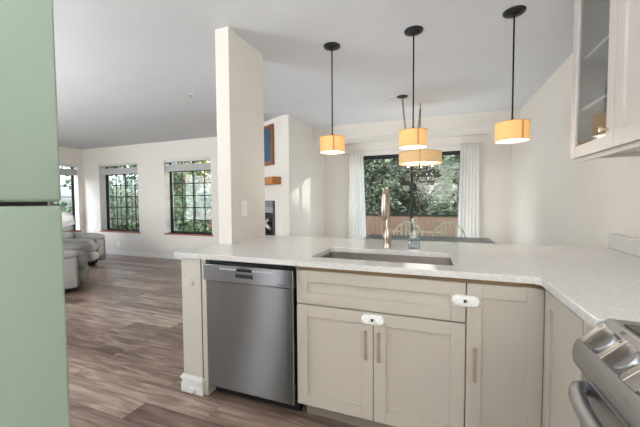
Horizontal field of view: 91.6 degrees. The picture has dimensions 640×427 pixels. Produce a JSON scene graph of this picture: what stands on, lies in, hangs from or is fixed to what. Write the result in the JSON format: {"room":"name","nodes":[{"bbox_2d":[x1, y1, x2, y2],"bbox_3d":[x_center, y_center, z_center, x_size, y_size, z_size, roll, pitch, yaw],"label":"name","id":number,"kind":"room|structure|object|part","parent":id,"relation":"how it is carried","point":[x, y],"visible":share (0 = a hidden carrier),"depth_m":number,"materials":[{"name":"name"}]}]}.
{"room":"kitchen","nodes":[
{"label":"kitchen","id":0,"kind":"room"},
{"bbox_2d":[59,146,84,233],"bbox_3d":[-7.235,-0.142,4.056,0.200,2.515,7.710,1,3,21],"label":"wall","id":1,"kind":"structure","parent":0,"point":[72,156],"depth_m":7.53,"materials":[{"name":"white paint"}]},
{"bbox_2d":[58,167,80,231],"bbox_3d":[-6.144,-0.340,6.964,0.225,1.607,1.305,1,3,21],"label":"window","id":2,"kind":"structure","parent":1,"relation":"in","point":[72,176],"depth_m":7.55,"materials":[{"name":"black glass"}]},
{"bbox_3d":[-6.122,-0.369,7.269,0.018,1.543,0.626,1,3,21],"label":"sash","id":3,"kind":"part","parent":2,"relation":"part of","materials":[{"name":"clear glass"}]},
{"bbox_2d":[60,163,76,174],"bbox_3d":[-6.096,-1.017,6.919,0.065,0.246,1.232,1,3,21],"label":"window blind","id":4,"kind":"object","parent":2,"relation":"attached to","point":[62,171],"visible":0.38,"depth_m":7.31,"materials":[{"name":"white fabric"}]},
{"bbox_3d":[-6.096,-1.114,6.915,0.065,0.053,1.232,1,3,21],"label":"head rail","id":5,"kind":"part","parent":4,"relation":"part of","materials":[{"name":"white plastic"}]},
{"bbox_3d":[-6.218,-0.357,6.994,0.065,1.575,1.240,1,3,21],"label":"frame","id":6,"kind":"part","parent":2,"relation":"part of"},
{"bbox_2d":[82,137,218,254],"bbox_3d":[-3.066,-0.281,6.738,6.118,2.515,0.250,1,3,21],"label":"wall","id":7,"kind":"structure","parent":0,"point":[153,181],"depth_m":6.86,"materials":[{"name":"white paint"}]},
{"bbox_2d":[100,165,140,232],"bbox_3d":[-4.630,-0.364,7.298,1.325,1.607,0.225,1,3,21],"label":"window","id":8,"kind":"structure","parent":7,"relation":"in","point":[126,230],"depth_m":7.42,"materials":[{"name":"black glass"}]},
{"bbox_3d":[-4.880,-0.385,7.465,0.636,1.543,0.018,1,3,21],"label":"sash","id":9,"kind":"part","parent":8,"relation":"part of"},
{"bbox_2d":[99,162,137,174],"bbox_3d":[-4.653,-1.039,7.212,1.252,0.246,0.065,1,3,21],"label":"window blind","id":10,"kind":"object","parent":8,"relation":"attached to","point":[130,170],"visible":0.88,"depth_m":7.18,"materials":[{"name":"white fabric"}]},
{"bbox_3d":[-4.653,-1.135,7.208,1.252,0.053,0.065,1,3,21],"label":"head rail","id":11,"kind":"part","parent":10,"relation":"part of","materials":[{"name":"white plastic"}]},
{"bbox_3d":[-4.651,-0.926,7.221,1.248,0.020,0.053,1,3,21],"label":"rail","id":12,"kind":"part","parent":10,"relation":"part of","materials":[{"name":"white plastic"}]},
{"bbox_3d":[-4.635,0.424,7.303,1.325,0.032,0.165,1,3,21],"label":"sill","id":13,"kind":"part","parent":8,"relation":"part of","materials":[{"name":"brown wood"}]},
{"bbox_3d":[-4.319,-0.381,7.274,0.636,1.543,0.018,1,3,21],"label":"sash","id":14,"kind":"part","parent":8,"relation":"part of","materials":[{"name":"clear glass"}]},
{"bbox_2d":[106,250,180,259],"bbox_3d":[-3.745,0.929,6.904,4.350,0.092,0.016,1,3,21],"label":"baseboard","id":15,"kind":"structure","parent":7,"relation":"attached to","point":[153,255],"depth_m":6.99,"materials":[{"name":"white paint"}]},
{"bbox_2d":[164,161,212,236],"bbox_3d":[-2.739,-0.346,6.588,1.305,1.607,0.225,1,3,21],"label":"window","id":16,"kind":"structure","parent":7,"relation":"in","point":[191,233],"depth_m":6.67,"materials":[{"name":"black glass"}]},
{"bbox_3d":[-2.984,-0.367,6.753,0.626,1.543,0.018,1,3,21],"label":"sash","id":17,"kind":"part","parent":16,"relation":"part of","materials":[{"name":"clear glass"}]},
{"bbox_2d":[164,157,210,171],"bbox_3d":[-2.762,-1.021,6.502,1.232,0.246,0.065,1,3,21],"label":"window blind","id":18,"kind":"object","parent":16,"relation":"attached to","point":[196,166],"visible":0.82,"depth_m":6.47,"materials":[{"name":"white fabric"}]},
{"bbox_3d":[-2.762,-1.118,6.498,1.232,0.053,0.065,1,3,21],"label":"head rail","id":19,"kind":"part","parent":18,"relation":"part of","materials":[{"name":"white plastic"}]},
{"bbox_3d":[-2.760,-0.909,6.511,1.228,0.020,0.053,1,3,21],"label":"rail","id":20,"kind":"part","parent":18,"relation":"part of","materials":[{"name":"white plastic"}]},
{"bbox_3d":[-2.744,0.442,6.593,1.305,0.032,0.165,1,3,21],"label":"sill","id":21,"kind":"part","parent":16,"relation":"part of","materials":[{"name":"brown wood"}]},
{"bbox_3d":[-2.433,-0.363,6.566,0.626,1.543,0.018,1,3,21],"label":"sash","id":22,"kind":"part","parent":16,"relation":"part of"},
{"bbox_2d":[65,254,360,426],"bbox_3d":[-2.670,1.197,2.875,9.600,0.120,8.600,1,3,21],"label":"floor","id":23,"kind":"structure","parent":0,"point":[124,322],"depth_m":2.44,"materials":[{"name":"brown wood"}]},
{"bbox_2d":[0,0,69,426],"bbox_3d":[-0.944,0.330,0.374,0.816,1.800,0.749,1,3,21],"label":"refrigerator","id":24,"kind":"object","parent":23,"relation":"on","point":[34,380],"visible":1,"depth_m":0.54,"materials":[{"name":"green metal"}]},
{"bbox_3d":[-0.650,-0.287,0.236,0.068,0.560,0.749,1,3,21],"label":"freezer door","id":25,"kind":"part","parent":24,"relation":"part of","materials":[{"name":"green metal"}]},
{"bbox_3d":[-0.644,0.571,0.272,0.068,1.142,0.749,1,3,21],"label":"fridge door","id":26,"kind":"part","parent":24,"relation":"part of","materials":[{"name":"green metal"}]},
{"bbox_2d":[63,243,88,292],"bbox_3d":[-3.883,0.565,4.335,1.052,1.036,1.009,-2,3,-34],"label":"recliner","id":27,"kind":"object","parent":23,"relation":"on","point":[76,268],"visible":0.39,"depth_m":4.20,"materials":[{"name":"grey fabric"}]},
{"bbox_3d":[-3.646,0.752,4.037,0.860,0.535,0.230,-2,3,-34],"label":"arm","id":28,"kind":"part","parent":27,"relation":"part of","materials":[{"name":"grey fabric"}]},
{"bbox_3d":[-4.081,0.728,4.672,0.860,0.535,0.230,-2,3,-34],"label":"arm","id":29,"kind":"part","parent":27,"relation":"part of","materials":[{"name":"grey fabric"}]},
{"bbox_2d":[78,250,85,258],"bbox_3d":[-3.807,0.650,4.391,0.800,0.200,0.600,-2,3,-34],"label":"seat cushion","id":30,"kind":"object","parent":27,"relation":"on","point":[82,255],"depth_m":4.47,"materials":[{"name":"grey fabric"}]},
{"bbox_2d":[62,225,105,263],"bbox_3d":[-4.875,0.503,5.982,1.052,1.036,1.009,1,3,21],"label":"recliner","id":31,"kind":"object","parent":23,"relation":"on","point":[93,243],"visible":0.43,"depth_m":6.13,"materials":[{"name":"grey fabric"}]},
{"bbox_3d":[-5.205,0.430,6.103,0.339,0.896,0.620,1,3,21],"label":"backrest","id":32,"kind":"part","parent":31,"relation":"part of","materials":[{"name":"grey fabric"}]},
{"bbox_2d":[62,211,75,227],"bbox_3d":[-5.223,0.191,6.099,0.379,0.492,0.585,1,3,21],"label":"throw blanket","id":33,"kind":"object","parent":31,"relation":"on","point":[68,219],"visible":0.25,"depth_m":6.20,"materials":[{"name":"white fabric"}]},
{"bbox_2d":[63,238,94,243],"bbox_3d":[-4.788,0.591,5.954,0.800,0.200,0.600,1,3,21],"label":"seat cushion","id":34,"kind":"object","parent":31,"relation":"on","point":[65,240],"depth_m":5.90,"materials":[{"name":"grey fabric"}]},
{"bbox_3d":[-4.718,0.662,6.342,0.860,0.535,0.230,1,3,21],"label":"arm","id":35,"kind":"part","parent":31,"relation":"part of","materials":[{"name":"grey fabric"}]},
{"bbox_2d":[180,258,215,395],"bbox_3d":[-0.748,0.712,2.167,0.207,0.884,0.422,1,3,21],"label":"end panel","id":36,"kind":"object","parent":23,"relation":"on","point":[194,377],"visible":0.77,"depth_m":1.99,"materials":[{"name":"beige wood"}]},
{"bbox_3d":[-0.753,0.711,2.180,0.155,0.884,0.390,1,3,21],"label":"post","id":37,"kind":"part","parent":36,"relation":"part of","materials":[{"name":"beige wood"}]},
{"bbox_2d":[203,260,302,411],"bbox_3d":[-0.324,0.723,2.106,0.615,0.862,0.628,1,3,21],"label":"dishwasher","id":38,"kind":"object","parent":23,"relation":"on","point":[252,307],"visible":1,"depth_m":1.82,"materials":[{"name":"silver metal"}]},
{"bbox_3d":[-0.423,0.358,1.828,0.611,0.100,0.056,1,3,21],"label":"control panel","id":39,"kind":"part","parent":38,"relation":"part of","materials":[{"name":"metal"}]},
{"bbox_2d":[296,266,465,426],"bbox_3d":[0.368,0.718,1.849,0.856,0.884,0.642,1,3,21],"label":"base cabinet","id":40,"kind":"object","parent":23,"relation":"on","point":[408,370],"visible":0.95,"depth_m":1.57,"materials":[{"name":"beige paint"}]},
{"bbox_3d":[0.075,0.783,1.669,0.423,0.563,0.020,1,3,21],"label":"door","id":41,"kind":"part","parent":40,"relation":"part of","materials":[{"name":"beige paint"}]},
{"bbox_3d":[0.233,0.665,1.575,0.016,0.147,0.037,1,3,21],"label":"handle","id":42,"kind":"part","parent":40,"relation":"part of","materials":[{"name":"gold metal"}]},
{"bbox_2d":[361,314,384,325],"bbox_3d":[0.267,0.537,1.566,0.120,0.051,0.018,1,3,21],"label":"lock","id":43,"kind":"object","parent":40,"relation":"attached to","point":[377,320],"visible":1,"depth_m":1.56,"materials":[{"name":"white plastic"}]},
{"bbox_3d":[0.293,0.666,1.552,0.016,0.147,0.037,1,3,21],"label":"handle","id":44,"kind":"part","parent":40,"relation":"part of","materials":[{"name":"gold metal"}]},
{"bbox_3d":[0.272,0.404,1.578,0.848,0.182,0.020,1,3,21],"label":"false drawer","id":45,"kind":"part","parent":40,"relation":"part of","materials":[{"name":"beige paint"}]},
{"bbox_3d":[0.474,0.786,1.519,0.421,0.563,0.020,1,3,21],"label":"door","id":46,"kind":"part","parent":40,"relation":"part of","materials":[{"name":"beige paint"}]},
{"bbox_2d":[452,294,480,306],"bbox_3d":[0.663,0.398,1.411,0.120,0.051,0.018,1,3,21],"label":"lock","id":47,"kind":"object","parent":40,"relation":"attached to","point":[459,300],"visible":1,"depth_m":1.41,"materials":[{"name":"white plastic"}]},
{"bbox_2d":[393,221,423,235],"bbox_3d":[1.189,0.584,4.276,0.472,0.935,0.468,1,3,21],"label":"chair","id":48,"kind":"object","parent":23,"relation":"on","point":[405,222],"visible":0.2,"depth_m":4.45,"materials":[{"name":"green paint"}]},
{"bbox_2d":[363,234,495,243],"bbox_3d":[1.271,0.698,3.777,1.497,0.750,0.940,1,3,21],"label":"dining table","id":49,"kind":"object","parent":23,"relation":"on","point":[372,236],"visible":0.19,"depth_m":3.90,"materials":[{"name":"stone"}]},
{"bbox_2d":[432,222,465,236],"bbox_3d":[1.698,0.589,4.085,0.472,0.935,0.468,1,3,21],"label":"chair","id":50,"kind":"object","parent":23,"relation":"on","point":[455,224],"visible":0.18,"depth_m":4.25,"materials":[{"name":"green paint"}]},
{"bbox_2d":[464,279,592,426],"bbox_3d":[1.139,0.736,1.313,0.958,0.884,1.105,1,3,21],"label":"base cabinet","id":51,"kind":"object","parent":23,"relation":"on","point":[520,368],"visible":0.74,"depth_m":1.36,"materials":[{"name":"beige paint"}]},
{"bbox_2d":[174,235,639,327],"bbox_3d":[0.414,0.263,1.788,2.673,0.030,1.537,1,3,21],"label":"countertop","id":52,"kind":"structure","parent":51,"relation":"on","point":[598,285],"depth_m":1.61,"materials":[{"name":"stone"}]},
{"bbox_2d":[380,187,391,247],"bbox_3d":[0.423,0.031,2.045,0.078,0.410,0.240,1,3,21],"label":"faucet","id":53,"kind":"object","parent":52,"relation":"on","point":[385,200],"visible":1,"depth_m":2.11,"materials":[{"name":"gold metal"}]},
{"bbox_3d":[0.434,0.120,2.139,0.037,0.107,0.024,0,2,12],"label":"lever","id":54,"kind":"part","parent":53,"relation":"part of","materials":[{"name":"beige metal"}]},
{"bbox_3d":[0.432,-0.026,2.034,0.029,0.295,0.219,0,3,19],"label":"spout","id":55,"kind":"part","parent":53,"relation":"part of","materials":[{"name":"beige metal"}]},
{"bbox_2d":[321,252,451,264],"bbox_3d":[0.371,0.386,1.853,0.816,0.219,0.438,1,3,21],"label":"sink","id":56,"kind":"object","parent":52,"relation":"in","point":[340,255],"visible":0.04,"depth_m":2.02,"materials":[{"name":"metal"}]},
{"bbox_2d":[408,218,419,247],"bbox_3d":[0.620,0.133,2.050,0.079,0.202,0.075,1,3,21],"label":"glass bottle","id":57,"kind":"object","parent":52,"relation":"on","point":[413,220],"visible":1,"depth_m":2.04,"materials":[{"name":"clear glass"}]},
{"bbox_3d":[0.696,0.677,1.401,0.016,0.152,0.037,1,3,21],"label":"handle","id":58,"kind":"part","parent":51,"relation":"part of","materials":[{"name":"gold metal"}]},
{"bbox_3d":[0.814,0.695,1.387,0.296,0.754,0.020,1,3,21],"label":"door","id":59,"kind":"part","parent":51,"relation":"part of","materials":[{"name":"beige paint"}]},
{"bbox_3d":[0.896,0.704,1.153,0.020,0.754,0.358,1,3,21],"label":"door","id":60,"kind":"part","parent":51,"relation":"part of","materials":[{"name":"beige paint"}]},
{"bbox_2d":[568,318,639,426],"bbox_3d":[0.878,0.736,0.401,0.776,0.903,0.760,1,3,21],"label":"range","id":61,"kind":"object","parent":23,"relation":"on","point":[607,393],"visible":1,"depth_m":0.71,"materials":[{"name":"metal"}]},
{"bbox_3d":[0.552,0.473,0.511,0.084,0.039,0.716,1,3,21],"label":"handle","id":62,"kind":"part","parent":61,"relation":"part of","materials":[{"name":"metal"}]},
{"bbox_3d":[0.622,0.730,0.497,0.083,0.570,0.748,1,3,21],"label":"oven door","id":63,"kind":"part","parent":61,"relation":"part of","materials":[{"name":"metal"}]},
{"bbox_3d":[0.696,0.316,0.763,0.054,0.054,0.068,1,3,21],"label":"knob","id":64,"kind":"part","parent":61,"relation":"part of","materials":[{"name":"metal"}]},
{"bbox_3d":[0.664,0.320,0.679,0.054,0.054,0.068,1,3,21],"label":"knob","id":65,"kind":"part","parent":61,"relation":"part of","materials":[{"name":"metal"}]},
{"bbox_2d":[624,320,639,334],"bbox_3d":[0.936,0.308,0.360,0.645,0.030,0.760,1,3,21],"label":"cooktop","id":66,"kind":"object","parent":61,"relation":"in","point":[630,327],"depth_m":0.76,"materials":[{"name":"metal"}]},
{"bbox_2d":[215,27,264,243],"bbox_3d":[-0.633,-0.122,2.571,0.121,2.515,0.486,1,3,21],"label":"wall column","id":67,"kind":"structure","parent":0,"point":[239,66],"depth_m":2.41,"materials":[{"name":"white paint"}]},
{"bbox_2d":[241,201,246,215],"bbox_3d":[-0.601,-0.040,2.473,0.010,0.122,0.078,1,3,21],"label":"light switch","id":68,"kind":"object","parent":67,"relation":"attached to","point":[243,203],"visible":1,"depth_m":2.46,"materials":[{"name":"white plastic"}]},
{"bbox_2d":[264,115,282,235],"bbox_3d":[-1.112,-0.239,5.432,0.100,2.515,1.830,-2,3,-40],"label":"wall","id":69,"kind":"structure","parent":0,"point":[272,192],"depth_m":4.79,"materials":[{"name":"white paint"}]},
{"bbox_2d":[264,124,273,165],"bbox_3d":[-0.990,-1.086,5.135,0.033,0.630,0.835,-2,3,-40],"label":"framed picture","id":70,"kind":"object","parent":69,"relation":"attached to","point":[269,129],"visible":0.5,"depth_m":4.91,"materials":[{"name":"brown wood"}]},
{"bbox_2d":[264,129,270,162],"bbox_3d":[-0.985,-1.086,5.139,0.008,0.528,0.733,-2,3,-40],"label":"print","id":71,"kind":"object","parent":70,"relation":"attached to","point":[267,132],"depth_m":4.95},
{"bbox_2d":[265,201,274,234],"bbox_3d":[-1.049,0.267,5.236,0.082,0.960,0.980,-2,3,-40],"label":"fireplace","id":72,"kind":"object","parent":69,"relation":"attached to","point":[269,205],"visible":0.34,"depth_m":4.94,"materials":[{"name":"metal"}]},
{"bbox_3d":[-1.033,0.294,5.250,0.003,0.625,0.880,-2,3,-40],"label":"glass","id":73,"kind":"part","parent":72,"relation":"part of","materials":[{"name":"black glass"}]},
{"bbox_2d":[265,176,280,184],"bbox_3d":[-1.039,-0.514,5.125,0.158,0.110,1.220,-2,3,-40],"label":"mantel shelf","id":74,"kind":"object","parent":69,"relation":"attached to","point":[272,180],"visible":0.44,"depth_m":4.67,"materials":[{"name":"brown wood"}]},
{"bbox_2d":[282,114,323,236],"bbox_3d":[-0.197,-0.248,5.518,0.112,2.515,1.797,1,3,21],"label":"wall partition","id":75,"kind":"structure","parent":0,"point":[302,159],"depth_m":5.05,"materials":[{"name":"white paint"}]},
{"bbox_2d":[53,0,573,149],"bbox_3d":[-2.688,-1.451,2.764,9.600,0.150,8.600,1,3,21],"label":"ceiling","id":76,"kind":"structure","parent":0,"point":[126,70],"depth_m":2.81,"materials":[{"name":"paint"}]},
{"bbox_2d":[320,42,344,153],"bbox_3d":[0.101,-0.948,2.593,0.215,0.875,0.215,1,3,21],"label":"pendant lamp","id":77,"kind":"object","parent":76,"relation":"hanging from","point":[329,144],"visible":1,"depth_m":2.54,"materials":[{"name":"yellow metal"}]},
{"bbox_3d":[0.101,-1.007,2.591,0.011,0.702,0.011,1,3,21],"label":"rod","id":78,"kind":"part","parent":77,"relation":"part of","materials":[{"name":"brown metal"}]},
{"bbox_2d":[320,151,343,153],"bbox_3d":[0.104,-0.516,2.611,0.204,0.004,0.204,-1,3,-20],"label":"diffuser","id":79,"kind":"object","parent":77,"relation":"attached to","point":[322,152],"depth_m":2.62,"materials":[{"name":"beige plastic"}]},
{"bbox_3d":[0.104,-0.575,2.609,0.208,0.122,0.208,1,3,21],"label":"lamp shade","id":80,"kind":"part","parent":77,"relation":"part of","materials":[{"name":"fabric"}]},
{"bbox_2d":[399,25,427,149],"bbox_3d":[0.710,-0.943,2.365,0.215,0.875,0.215,1,3,21],"label":"pendant lamp","id":81,"kind":"object","parent":76,"relation":"hanging from","point":[412,138],"visible":1,"depth_m":2.31,"materials":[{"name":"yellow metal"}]},
{"bbox_3d":[0.712,-0.570,2.380,0.208,0.122,0.208,1,3,21],"label":"lamp shade","id":82,"kind":"part","parent":81,"relation":"part of","materials":[{"name":"fabric"}]},
{"bbox_3d":[0.709,-1.001,2.362,0.011,0.702,0.011,1,3,21],"label":"rod","id":83,"kind":"part","parent":81,"relation":"part of","materials":[{"name":"brown metal"}]},
{"bbox_2d":[400,145,426,148],"bbox_3d":[0.713,-0.510,2.383,0.204,0.004,0.204,-2,3,-29],"label":"diffuser","id":84,"kind":"object","parent":81,"relation":"attached to","point":[401,146],"depth_m":2.36,"materials":[{"name":"beige plastic"}]},
{"bbox_2d":[399,149,441,172],"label":"chandelier","id":85,"kind":"object","parent":76,"relation":"hanging from","point":[420,158],"depth_m":3.97,"materials":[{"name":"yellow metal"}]},
{"bbox_2d":[402,161,435,163],"bbox_3d":[1.335,-0.691,4.154,0.524,0.004,0.524,1,3,21],"label":"diffuser","id":86,"kind":"object","parent":85,"relation":"attached to","point":[403,162],"depth_m":4.21,"materials":[{"name":"beige plastic"}]},
{"bbox_3d":[1.334,-0.736,4.152,0.546,0.140,0.546,1,3,21],"label":"lamp shade","id":87,"kind":"part","parent":85,"relation":"part of","materials":[{"name":"yellow fabric"}]},
{"bbox_2d":[494,5,530,143],"bbox_3d":[1.325,-0.937,2.134,0.215,0.875,0.215,1,3,21],"label":"pendant lamp","id":88,"kind":"object","parent":76,"relation":"hanging from","point":[511,131],"visible":1,"depth_m":2.09,"materials":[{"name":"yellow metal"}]},
{"bbox_2d":[495,138,528,143],"bbox_3d":[1.328,-0.504,2.152,0.204,0.004,0.204,-1,3,-20],"label":"diffuser","id":89,"kind":"object","parent":88,"relation":"attached to","point":[497,140],"depth_m":2.14,"materials":[{"name":"beige plastic"}]},
{"bbox_3d":[1.327,-0.564,2.149,0.208,0.122,0.208,1,3,21],"label":"lamp shade","id":90,"kind":"part","parent":88,"relation":"part of","materials":[{"name":"fabric"}]},
{"bbox_3d":[1.324,-0.996,2.131,0.011,0.702,0.011,1,3,21],"label":"rod","id":91,"kind":"part","parent":88,"relation":"part of","materials":[{"name":"brown metal"}]},
{"bbox_2d":[323,134,511,243],"bbox_3d":[1.606,-0.266,5.650,3.170,2.515,0.280,1,3,21],"label":"wall","id":92,"kind":"structure","parent":0,"point":[494,159],"depth_m":5.12,"materials":[{"name":"white paint"}]},
{"bbox_2d":[363,151,459,235],"bbox_3d":[1.584,-0.036,5.611,1.860,2.060,0.148,1,3,21],"label":"door","id":93,"kind":"structure","parent":92,"relation":"in","point":[393,156],"depth_m":5.55,"materials":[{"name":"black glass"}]},
{"bbox_3d":[1.222,-0.042,5.778,0.975,2.002,0.036,1,3,21],"label":"panel","id":94,"kind":"part","parent":93,"relation":"part of","materials":[{"name":"black metal"}]},
{"bbox_3d":[1.587,-0.037,5.619,1.860,2.060,0.130,1,3,21],"label":"frame","id":95,"kind":"part","parent":93,"relation":"part of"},
{"bbox_3d":[2.013,-0.032,5.431,0.840,2.002,0.036,1,3,21],"label":"panel","id":96,"kind":"part","parent":93,"relation":"part of","materials":[{"name":"clear glass"}]},
{"bbox_2d":[345,143,483,152],"bbox_3d":[1.462,-1.132,5.459,2.516,0.040,0.108,1,3,21],"label":"curtain rod","id":97,"kind":"object","parent":92,"relation":"attached to","point":[477,143],"visible":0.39,"depth_m":5.26,"materials":[{"name":"white metal"}]},
{"bbox_2d":[348,150,365,238],"bbox_3d":[0.689,-0.099,5.755,0.376,2.126,0.057,1,3,21],"label":"sheer curtain","id":98,"kind":"object","parent":97,"relation":"hanging from","point":[356,206],"visible":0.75,"depth_m":5.75,"materials":[{"name":"white fabric"}]},
{"bbox_2d":[457,142,479,237],"bbox_3d":[2.438,-0.083,5.100,0.359,2.126,0.056,1,3,21],"label":"sheer curtain","id":99,"kind":"object","parent":97,"relation":"hanging from","point":[469,186],"visible":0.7,"depth_m":5.08,"materials":[{"name":"white fabric"}]},
{"bbox_2d":[313,109,520,143],"bbox_3d":[1.453,-1.394,5.214,3.170,0.222,0.550,1,3,21],"label":"trim","id":100,"kind":"structure","parent":92,"relation":"attached to","point":[482,123],"depth_m":4.94,"materials":[{"name":"white paint"}]},
{"bbox_2d":[510,53,639,247],"bbox_3d":[1.721,-0.079,1.167,0.200,2.515,8.600,1,3,21],"label":"wall","id":101,"kind":"structure","parent":0,"point":[556,200],"depth_m":2.93,"materials":[{"name":"white paint"}]},
{"bbox_2d":[570,0,639,162],"bbox_3d":[1.574,-0.795,1.591,0.381,1.007,0.524,1,3,21],"label":"upper cabinet","id":102,"kind":"object","parent":101,"relation":"attached to","point":[595,21],"visible":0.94,"depth_m":1.79,"materials":[{"name":"white paint"}]},
{"bbox_2d":[580,93,606,112],"bbox_3d":[1.596,-0.592,1.573,0.301,0.018,0.452,1,3,21],"label":"shelf","id":103,"kind":"object","parent":102,"relation":"attached to","point":[599,105],"depth_m":1.73,"materials":[{"name":"clear glass"}]},
{"bbox_3d":[1.430,-0.805,1.627,0.020,0.981,0.489,1,3,21],"label":"door","id":104,"kind":"part","parent":102,"relation":"part of","materials":[{"name":"white paint"}]},
{"bbox_2d":[581,35,608,63],"bbox_3d":[1.594,-0.876,1.561,0.301,0.018,0.452,1,3,21],"label":"shelf","id":105,"kind":"object","parent":102,"relation":"attached to","point":[599,55],"depth_m":1.72,"materials":[{"name":"clear glass"}]},
{"bbox_3d":[1.453,-0.303,1.633,0.018,0.023,0.478,1,3,21],"label":"light rail","id":106,"kind":"part","parent":102,"relation":"part of","materials":[{"name":"white paint"}]},
{"bbox_3d":[1.339,-0.399,1.470,0.033,0.029,0.029,1,3,21],"label":"knob","id":107,"kind":"part","parent":102,"relation":"part of","materials":[{"name":"gold metal"}]},
{"bbox_2d":[608,234,639,256],"bbox_3d":[1.645,0.211,1.322,0.043,0.094,1.532,1,3,21],"label":"backsplash","id":108,"kind":"structure","parent":101,"relation":"attached to","point":[627,244],"depth_m":1.87,"materials":[{"name":"stone"}]},
{"bbox_2d":[613,0,639,150],"bbox_3d":[1.363,-0.768,0.982,0.348,1.007,0.759,1,3,21],"label":"upper cabinet","id":109,"kind":"object","parent":101,"relation":"attached to","point":[627,83],"visible":1,"depth_m":1.33,"materials":[{"name":"white paint"}]},
{"bbox_3d":[1.236,-0.278,1.057,0.018,0.023,0.749,1,3,21],"label":"light rail","id":110,"kind":"part","parent":109,"relation":"part of","materials":[{"name":"white paint"}]},
{"label":"outside","id":111,"kind":"structure","parent":0,"visible":0},
{"bbox_3d":[6.931,0.276,32.687,70.000,0.200,54.010,1,3,21],"label":"ground","id":112,"kind":"structure","parent":111,"visible":0},
{"bbox_2d":[48,166,71,213],"bbox_3d":[-8.751,-1.555,9.788,3.548,5.584,3.552,1,3,21],"label":"tree","id":113,"kind":"object","parent":112,"relation":"on","point":[67,181],"visible":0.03,"depth_m":9.87,"materials":[{"name":"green plant"}]},
{"bbox_2d":[109,165,137,197],"bbox_3d":[-12.314,-3.308,19.738,5.291,8.294,5.252,1,3,21],"label":"tree","id":114,"kind":"object","parent":112,"relation":"on","point":[131,178],"visible":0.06,"depth_m":17.96,"materials":[{"name":"green plant"}]},
{"bbox_2d":[110,180,138,228],"bbox_3d":[-7.704,-0.022,12.832,1.973,2.641,2.754,2,3,45],"label":"bush","id":115,"kind":"object","parent":112,"relation":"on","point":[131,223],"visible":0.46,"depth_m":12.42,"materials":[{"name":"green plant"}]},
{"bbox_2d":[110,184,138,224],"bbox_3d":[-8.960,-0.129,14.068,2.526,2.481,2.518,1,3,21],"label":"bush","id":116,"kind":"object","parent":112,"relation":"on","point":[121,188],"visible":0.06,"depth_m":13.57,"materials":[{"name":"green plant"}]},
{"bbox_2d":[123,172,191,210],"bbox_3d":[-9.390,-3.610,17.795,4.545,9.025,4.110,1,3,21],"label":"tree","id":117,"kind":"object","parent":112,"relation":"on","point":[176,178],"visible":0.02,"depth_m":17.60,"materials":[{"name":"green plant"}]},
{"bbox_2d":[173,161,196,199],"bbox_3d":[-8.938,-3.964,21.947,5.171,9.380,5.502,1,3,21],"label":"tree","id":118,"kind":"object","parent":112,"relation":"on","point":[185,177],"visible":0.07,"depth_m":22.22,"materials":[{"name":"green plant"}]},
{"bbox_2d":[174,186,211,231],"bbox_3d":[-5.267,-0.087,13.181,2.696,2.506,2.330,1,3,21],"label":"bush","id":119,"kind":"object","parent":112,"relation":"on","point":[198,200],"visible":0.69,"depth_m":12.64,"materials":[{"name":"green plant"}]},
{"bbox_2d":[178,160,210,200],"bbox_3d":[-4.885,-1.938,15.418,3.847,5.830,3.377,1,3,21],"label":"tree","id":120,"kind":"object","parent":112,"relation":"on","point":[195,172],"visible":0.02,"depth_m":14.88,"materials":[{"name":"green plant"}]},
{"bbox_2d":[184,160,210,200],"bbox_3d":[-6.439,-2.921,18.604,3.493,7.540,3.707,1,3,21],"label":"tree","id":121,"kind":"object","parent":112,"relation":"on","point":[200,178],"visible":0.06,"depth_m":18.04,"materials":[{"name":"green plant"}]},
{"bbox_2d":[190,160,210,180],"bbox_3d":[-4.518,-2.520,12.677,3.041,7.215,2.876,1,3,21],"label":"tree","id":122,"kind":"object","parent":112,"relation":"on","point":[207,160],"visible":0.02,"depth_m":12.84,"materials":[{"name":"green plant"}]},
{"bbox_2d":[191,180,211,229],"bbox_3d":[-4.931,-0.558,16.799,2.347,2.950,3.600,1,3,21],"label":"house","id":123,"kind":"structure","parent":112,"relation":"on","point":[209,185],"depth_m":15.62,"materials":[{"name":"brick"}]},
{"bbox_2d":[363,159,406,213],"bbox_3d":[1.530,-2.523,11.739,4.168,7.784,3.993,0,2,15],"label":"tree","id":124,"kind":"object","parent":112,"relation":"on","point":[382,173],"visible":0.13,"depth_m":10.91,"materials":[{"name":"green plant"}]},
{"bbox_2d":[365,214,457,236],"bbox_3d":[2.921,0.618,8.593,7.838,1.185,0.145,1,3,21],"label":"wooden fence","id":125,"kind":"object","parent":112,"relation":"on","point":[428,223],"visible":0.12,"depth_m":8.62,"materials":[{"name":"brown wood"}]},
{"bbox_3d":[2.888,0.045,8.545,7.800,0.035,0.080,1,3,21],"label":"cap rail","id":126,"kind":"part","parent":125,"relation":"part of","materials":[{"name":"brown wood"}]},
{"bbox_2d":[391,156,444,217],"bbox_3d":[4.100,-3.079,12.674,4.223,8.785,3.994,1,3,21],"label":"tree","id":127,"kind":"object","parent":112,"relation":"on","point":[404,178],"visible":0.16,"depth_m":12.01,"materials":[{"name":"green plant"}]},
{"bbox_2d":[409,166,437,211],"bbox_3d":[6.486,-4.504,17.471,4.781,11.369,4.749,1,3,21],"label":"tree","id":128,"kind":"object","parent":112,"relation":"on","point":[425,166],"visible":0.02,"depth_m":17.24,"materials":[{"name":"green plant"}]},
{"bbox_2d":[425,155,459,220],"bbox_3d":[5.233,-2.137,10.158,4.218,7.070,4.007,1,3,21],"label":"tree","id":129,"kind":"object","parent":112,"relation":"on","point":[446,196],"visible":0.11,"depth_m":9.99,"materials":[{"name":"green plant"}]}
]}

